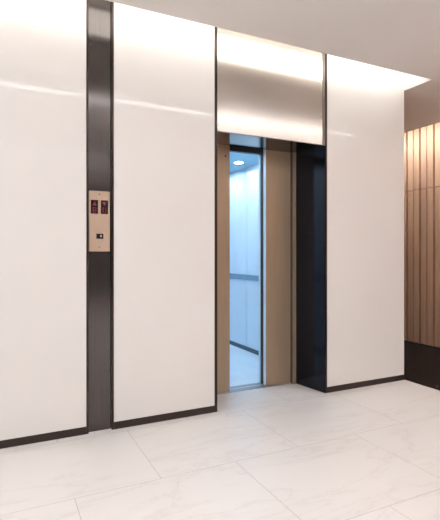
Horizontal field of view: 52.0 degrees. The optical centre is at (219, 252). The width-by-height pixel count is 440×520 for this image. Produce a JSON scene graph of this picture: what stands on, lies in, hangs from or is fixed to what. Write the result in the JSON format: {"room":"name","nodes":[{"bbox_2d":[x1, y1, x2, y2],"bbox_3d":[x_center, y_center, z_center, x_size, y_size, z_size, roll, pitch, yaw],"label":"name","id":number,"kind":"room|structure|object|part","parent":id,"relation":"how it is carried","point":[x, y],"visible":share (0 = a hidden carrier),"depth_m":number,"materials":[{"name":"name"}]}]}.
{"room":"elevator lobby","nodes":[
{"label":"elevator lobby","id":0,"kind":"room"},
{"bbox_2d":[0,340,439,519],"bbox_3d":[-0.307,1.231,0.629,10.000,0.120,11.400,0,0,-26],"label":"floor","id":1,"kind":"structure","parent":0,"point":[291,451],"depth_m":2.50,"materials":[{"name":"stone"}]},
{"bbox_2d":[230,152,262,388],"bbox_3d":[-0.212,0.066,4.838,1.520,2.211,2.057,0,0,-26],"label":"car","id":2,"kind":"object","parent":1,"relation":"on","point":[246,184],"visible":0.21,"depth_m":5.33,"materials":[{"name":"metal"}]},
{"bbox_3d":[0.416,1.145,5.201,0.012,0.047,1.915,0,0,-26],"label":"skirting","id":3,"kind":"part","parent":2,"relation":"part of","materials":[{"name":"grey metal"}]},
{"bbox_3d":[0.349,0.285,5.221,0.015,0.060,1.580,0,0,-26],"label":"handrail","id":4,"kind":"part","parent":2,"relation":"part of","materials":[{"name":"metal"}]},
{"bbox_3d":[0.227,1.169,3.983,0.900,0.004,0.046,0,0,-26],"label":"car sill","id":5,"kind":"part","parent":2,"relation":"part of","materials":[{"name":"metal"}]},
{"bbox_3d":[0.552,0.123,4.132,0.442,2.084,0.032,0,0,-26],"label":"car door","id":6,"kind":"part","parent":2,"relation":"part of","materials":[{"name":"metal"}]},
{"bbox_2d":[217,382,290,394],"bbox_3d":[0.261,1.169,3.901,0.809,0.004,0.067,0,0,-26],"label":"door sill","id":7,"kind":"structure","parent":1,"relation":"on","point":[258,386],"depth_m":3.88,"materials":[{"name":"metal"}]},
{"bbox_2d":[404,340,439,390],"bbox_3d":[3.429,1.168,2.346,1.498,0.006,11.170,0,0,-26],"label":"baseboard","id":8,"kind":"object","parent":1,"relation":"on","point":[421,361],"visible":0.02,"depth_m":4.71,"materials":[{"name":"brown wood"}]},
{"bbox_2d":[107,0,439,132],"bbox_3d":[-0.470,-1.640,0.439,9.540,0.280,11.200,0,0,-26],"label":"ceiling","id":9,"kind":"structure","parent":0,"point":[403,36],"depth_m":2.99,"materials":[{"name":"paint"}]},
{"bbox_2d":[404,73,425,86],"bbox_3d":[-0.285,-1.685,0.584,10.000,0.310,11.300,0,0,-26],"label":"light","id":10,"kind":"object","parent":9,"relation":"attached to","point":[409,79],"depth_m":4.10,"materials":[{"name":"white"}]},
{"bbox_3d":[-2.769,-0.309,3.787,8.342,2.961,3.164,0,0,-26],"label":"wall","id":11,"kind":"structure","parent":0,"visible":0},
{"bbox_2d":[0,0,88,448],"bbox_3d":[-3.328,-0.308,1.732,5.496,2.958,0.037,0,0,-26],"label":"wall panel","id":12,"kind":"object","parent":11,"relation":"attached to","point":[44,44],"visible":1,"depth_m":2.81,"materials":[{"name":"paint"}]},
{"bbox_2d":[89,0,110,431],"bbox_3d":[-0.797,-0.308,2.982,0.148,2.958,0.012,0,0,-26],"label":"strip","id":13,"kind":"object","parent":11,"relation":"attached to","point":[99,10],"visible":0.78,"depth_m":2.98,"materials":[{"name":"silver metal"}]},
{"bbox_2d":[89,190,109,250],"bbox_3d":[-0.793,-0.209,2.971,0.137,0.398,0.012,0,0,-26],"label":"plate","id":14,"kind":"object","parent":13,"relation":"attached to","point":[99,201],"visible":1,"depth_m":2.97,"materials":[{"name":"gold metal"}]},
{"bbox_2d":[96,234,102,238],"bbox_3d":[-0.791,-0.110,2.969,0.046,0.034,0.004,0,0,-26],"label":"switch","id":15,"kind":"object","parent":14,"relation":"attached to","point":[98,236],"depth_m":2.97,"materials":[{"name":"black plastic"}]},
{"bbox_2d":[111,2,216,429],"bbox_3d":[-0.375,-0.308,3.172,0.776,2.958,0.037,0,0,-26],"label":"wall panel","id":16,"kind":"object","parent":11,"relation":"attached to","point":[164,67],"visible":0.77,"depth_m":3.15,"materials":[{"name":"paint"}]},
{"bbox_2d":[217,27,324,144],"bbox_3d":[0.423,-1.344,3.566,1.005,0.886,0.032,0,0,-26],"label":"panel","id":17,"kind":"object","parent":11,"relation":"attached to","point":[266,88],"visible":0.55,"depth_m":3.53,"materials":[{"name":"metal"}]},
{"bbox_2d":[217,131,325,392],"bbox_3d":[0.334,0.071,3.752,1.310,2.200,0.448,0,0,-26],"label":"doorway","id":18,"kind":"structure","parent":11,"relation":"in","point":[294,173],"depth_m":3.93,"materials":[{"name":"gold metal"}]},
{"bbox_3d":[-0.124,0.116,3.700,0.440,2.090,0.040,0,0,-26],"label":"door","id":19,"kind":"part","parent":18,"relation":"part of","materials":[{"name":"brown metal"}]},
{"bbox_3d":[0.592,0.116,4.049,0.442,2.090,0.040,0,0,-26],"label":"door","id":20,"kind":"part","parent":18,"relation":"part of","materials":[{"name":"brown metal"}]},
{"bbox_3d":[0.662,0.137,4.044,0.032,2.069,0.030,0,0,-26],"label":"jamb post","id":21,"kind":"part","parent":18,"relation":"part of","materials":[{"name":"brown metal"}]},
{"bbox_2d":[325,54,403,392],"bbox_3d":[1.286,-0.308,3.982,0.910,2.958,0.037,0,0,-26],"label":"wall panel","id":22,"kind":"object","parent":11,"relation":"attached to","point":[364,103],"visible":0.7,"depth_m":3.96,"materials":[{"name":"paint"}]},
{"bbox_3d":[4.191,-0.309,2.712,0.088,2.961,11.200,0,0,-26],"label":"wall","id":23,"kind":"structure","parent":0,"visible":0},
{"bbox_2d":[404,122,439,346],"bbox_3d":[4.123,-0.314,2.693,0.052,2.945,11.079,0,0,-26],"label":"cladding","id":24,"kind":"object","parent":23,"relation":"attached to","point":[421,145],"visible":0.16,"depth_m":5.77,"materials":[{"name":"brown wood"}]}
]}

